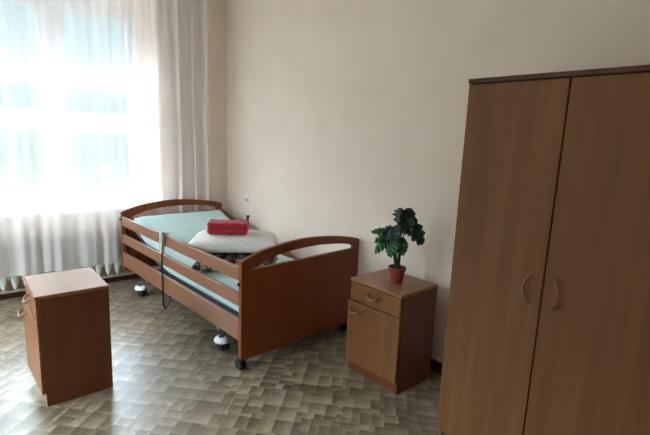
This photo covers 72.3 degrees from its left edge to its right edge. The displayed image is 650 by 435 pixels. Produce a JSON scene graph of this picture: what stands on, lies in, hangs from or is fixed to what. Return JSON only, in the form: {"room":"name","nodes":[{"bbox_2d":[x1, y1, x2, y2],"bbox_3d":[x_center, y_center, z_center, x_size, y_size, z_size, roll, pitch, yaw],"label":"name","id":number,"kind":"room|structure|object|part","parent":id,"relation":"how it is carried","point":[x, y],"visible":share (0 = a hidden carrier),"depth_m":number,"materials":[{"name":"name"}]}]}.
{"room":"hospital room","nodes":[
{"label":"hospital room","id":0,"kind":"room"},
{"bbox_2d":[0,0,226,290],"bbox_3d":[-3.043,-0.791,3.653,4.660,3.000,0.500,-6,13,-39],"label":"wall","id":1,"kind":"structure","parent":0,"point":[218,8],"depth_m":4.80,"materials":[{"name":"beige paint"}]},
{"bbox_2d":[0,274,139,299],"bbox_3d":[-2.948,0.697,3.713,4.640,0.060,0.018,-6,13,-39],"label":"baseboard","id":2,"kind":"structure","parent":1,"relation":"attached to","point":[131,276],"depth_m":4.37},
{"bbox_2d":[0,261,160,294],"bbox_3d":[-2.803,0.416,3.691,4.280,0.516,0.110,-6,13,-39],"label":"radiator","id":3,"kind":"object","parent":1,"relation":"attached to","point":[116,266],"visible":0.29,"depth_m":4.13,"materials":[{"name":"metal"}]},
{"bbox_2d":[0,277,441,434],"bbox_3d":[-1.216,1.233,1.609,5.160,0.100,6.570,-6,13,-39],"label":"floor","id":4,"kind":"structure","parent":0,"point":[171,376],"depth_m":2.64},
{"bbox_2d":[17,267,112,406],"bbox_3d":[-1.518,0.672,2.588,0.408,0.629,0.417,-6,13,-39],"label":"nightstand","id":5,"kind":"object","parent":4,"relation":"on","point":[66,315],"visible":1,"depth_m":2.46,"materials":[{"name":"brown wood"}]},
{"bbox_3d":[-1.738,0.551,2.551,0.043,0.038,0.110,-7,14,-42],"label":"door handle","id":6,"kind":"part","parent":5,"relation":"part of","materials":[{"name":"paint"}]},
{"bbox_3d":[-1.639,0.451,2.445,0.043,0.038,0.110,-6,13,-39],"label":"drawer handle","id":7,"kind":"part","parent":5,"relation":"part of","materials":[{"name":"paint"}]},
{"bbox_3d":[-1.617,0.455,2.458,0.019,0.115,0.403,-6,13,-39],"label":"drawer","id":8,"kind":"part","parent":5,"relation":"part of","materials":[{"name":"brown wood"}]},
{"bbox_3d":[-1.636,0.719,2.498,0.019,0.410,0.403,-7,14,-42],"label":"door","id":9,"kind":"part","parent":5,"relation":"part of","materials":[{"name":"brown wood"}]},
{"bbox_2d":[119,199,358,369],"bbox_3d":[-0.844,0.381,3.830,1.080,0.817,2.062,-7,14,-43],"label":"bed","id":10,"kind":"object","parent":4,"relation":"on","point":[280,304],"visible":0.9,"depth_m":3.10,"materials":[{"name":"brown wood"}]},
{"bbox_2d":[134,285,146,290],"bbox_3d":[-1.671,0.633,4.032,0.103,0.040,0.121,-7,14,-43],"label":"hood","id":11,"kind":"object","parent":10,"relation":"attached to","point":[139,287],"depth_m":4.00,"materials":[{"name":"white plastic"}]},
{"bbox_3d":[-1.221,0.263,4.234,0.888,0.294,0.683,-7,14,-43],"label":"backrest frame","id":12,"kind":"part","parent":10,"relation":"part of","materials":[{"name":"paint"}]},
{"bbox_2d":[158,231,170,308],"bbox_3d":[-1.262,0.420,3.570,0.076,0.653,0.166,6,11,20],"label":"remote","id":13,"kind":"object","parent":10,"relation":"hanging from","point":[161,235],"visible":0.98,"depth_m":3.48,"materials":[{"name":"beige plastic"}]},
{"bbox_3d":[-1.528,0.141,4.546,1.059,0.657,0.032,-7,14,-43],"label":"headboard","id":14,"kind":"part","parent":10,"relation":"part of","materials":[{"name":"brown wood"}]},
{"bbox_3d":[-1.203,0.191,3.445,0.026,0.087,1.996,-7,14,-43],"label":"guard rail","id":15,"kind":"part","parent":10,"relation":"part of","materials":[{"name":"brown wood"}]},
{"bbox_3d":[-1.218,0.548,3.510,0.026,0.140,1.996,-7,14,-43],"label":"panel","id":16,"kind":"part","parent":10,"relation":"part of","materials":[{"name":"brown wood"}]},
{"bbox_3d":[-1.210,0.354,3.475,0.026,0.086,1.996,-7,14,-43],"label":"guard rail","id":17,"kind":"part","parent":10,"relation":"part of","materials":[{"name":"brown wood"}]},
{"bbox_2d":[134,210,293,311],"bbox_3d":[-0.810,0.278,3.795,0.908,0.369,1.894,-7,14,-43],"label":"mattress","id":18,"kind":"object","parent":10,"relation":"on","point":[184,227],"visible":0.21,"depth_m":4.05,"materials":[{"name":"teal fabric"}]},
{"bbox_2d":[191,253,277,271],"bbox_3d":[-0.694,0.338,3.497,0.620,0.118,0.370,2,10,-1],"label":"patterned cushion","id":19,"kind":"object","parent":18,"relation":"on","point":[234,258],"visible":0.28,"depth_m":3.38,"materials":[{"name":"multicoloured fabric"}]},
{"bbox_2d":[188,229,276,252],"bbox_3d":[-0.729,0.185,3.598,0.690,0.145,0.470,1,9,-7],"label":"pillow","id":20,"kind":"object","parent":19,"relation":"on","point":[254,241],"visible":0.74,"depth_m":3.40,"materials":[{"name":"white fabric"}]},
{"bbox_2d":[207,219,248,234],"bbox_3d":[-0.766,0.071,3.533,0.309,0.098,0.206,2,10,-5],"label":"folded blanket","id":21,"kind":"object","parent":20,"relation":"on","point":[215,226],"visible":1,"depth_m":3.44,"materials":[{"name":"red fabric"}]},
{"bbox_2d":[214,335,229,344],"bbox_3d":[-0.718,0.844,3.091,0.103,0.040,0.121,-7,14,-43],"label":"hood","id":22,"kind":"object","parent":10,"relation":"attached to","point":[219,339],"depth_m":3.06,"materials":[{"name":"white plastic"}]},
{"bbox_3d":[-0.462,0.280,4.177,0.026,0.453,1.996,-7,14,-43],"label":"guard rail","id":23,"kind":"part","parent":10,"relation":"part of","materials":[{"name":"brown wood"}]},
{"bbox_3d":[-0.142,0.498,3.109,1.059,0.732,0.032,-7,14,-43],"label":"footboard","id":24,"kind":"part","parent":10,"relation":"part of","materials":[{"name":"brown wood"}]},
{"bbox_2d":[345,268,437,394],"bbox_3d":[0.402,0.709,2.838,0.408,0.629,0.417,-7,14,-41],"label":"nightstand","id":25,"kind":"object","parent":4,"relation":"on","point":[390,326],"visible":1,"depth_m":2.71,"materials":[{"name":"brown wood"}]},
{"bbox_3d":[0.183,0.589,2.794,0.043,0.038,0.110,-8,14,-44],"label":"door handle","id":26,"kind":"part","parent":25,"relation":"part of","materials":[{"name":"paint"}]},
{"bbox_3d":[0.287,0.756,2.744,0.019,0.410,0.403,-8,14,-44],"label":"door","id":27,"kind":"part","parent":25,"relation":"part of","materials":[{"name":"brown wood"}]},
{"bbox_3d":[0.285,0.488,2.691,0.043,0.038,0.110,-7,14,-41],"label":"drawer handle","id":28,"kind":"part","parent":25,"relation":"part of","materials":[{"name":"paint"}]},
{"bbox_3d":[0.306,0.492,2.704,0.019,0.115,0.403,-7,14,-41],"label":"drawer","id":29,"kind":"part","parent":25,"relation":"part of","materials":[{"name":"brown wood"}]},
{"bbox_2d":[371,208,424,282],"bbox_3d":[0.425,0.171,2.703,0.356,0.478,0.216,6,11,20],"label":"potted plant","id":30,"kind":"object","parent":25,"relation":"on","point":[389,238],"visible":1,"depth_m":2.66,"materials":[{"name":"green plant"}]},
{"bbox_3d":[0.447,0.352,2.772,0.112,0.098,0.112,-6,13,-39],"label":"pot","id":31,"kind":"part","parent":30,"relation":"part of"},
{"bbox_2d":[437,64,649,434],"bbox_3d":[1.076,0.316,1.951,0.621,1.775,0.856,-6,13,-39],"label":"wardrobe","id":32,"kind":"object","parent":4,"relation":"on","point":[548,324],"visible":1,"depth_m":1.73,"materials":[{"name":"brown wood"}]},
{"bbox_3d":[0.735,0.273,1.937,0.018,1.666,0.419,-6,13,-39],"label":"door","id":33,"kind":"part","parent":32,"relation":"part of","materials":[{"name":"brown wood"}]},
{"bbox_3d":[0.818,0.284,1.799,0.047,0.132,0.016,2,10,-2],"label":"door handle","id":34,"kind":"part","parent":32,"relation":"part of","materials":[{"name":"paint"}]},
{"bbox_3d":[0.887,0.302,1.716,0.016,0.132,0.046,5,10,11],"label":"door handle","id":35,"kind":"part","parent":32,"relation":"part of","materials":[{"name":"paint"}]},
{"bbox_3d":[1.125,-0.548,1.804,0.590,0.020,0.856,-6,13,-39],"label":"cornice","id":36,"kind":"part","parent":32,"relation":"part of","materials":[{"name":"brown wood"}]},
{"bbox_3d":[1.006,0.342,1.617,0.018,1.666,0.419,-6,13,-39],"label":"door","id":37,"kind":"part","parent":32,"relation":"part of","materials":[{"name":"brown wood"}]},
{"bbox_2d":[227,0,649,362],"bbox_3d":[0.760,-0.493,2.901,0.200,3.000,6.570,-6,13,-39],"label":"wall","id":38,"kind":"structure","parent":0,"point":[343,115],"depth_m":3.19,"materials":[{"name":"beige paint"}]},
{"bbox_2d":[245,195,248,203],"bbox_3d":[-0.824,-0.186,4.702,0.014,0.090,0.080,-6,13,-39],"label":"wall socket","id":39,"kind":"object","parent":38,"relation":"attached to","point":[246,196],"visible":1,"depth_m":4.69,"materials":[{"name":"white plastic"}]},
{"bbox_2d":[430,358,442,374],"bbox_3d":[0.716,0.980,2.972,0.018,0.075,5.850,-6,13,-39],"label":"baseboard","id":40,"kind":"structure","parent":38,"relation":"attached to","point":[435,365],"depth_m":2.94,"materials":[{"name":"brown wood"}]},
{"bbox_3d":[-1.086,-1.814,1.057,5.160,0.100,6.570,-6,13,-39],"label":"ceiling","id":41,"kind":"structure","parent":0,"visible":0},
{"bbox_3d":[-2.662,-2.197,3.166,4.260,0.030,0.120,-6,13,-39],"label":"trim","id":42,"kind":"structure","parent":41,"relation":"attached to","visible":0},
{"bbox_2d":[0,0,211,278],"bbox_3d":[-2.145,-0.898,3.869,2.574,2.728,0.123,-7,14,-42],"label":"curtain","id":43,"kind":"object","parent":42,"relation":"hanging from","point":[105,104],"visible":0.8,"depth_m":3.94,"materials":[{"name":"white fabric"}]}
]}

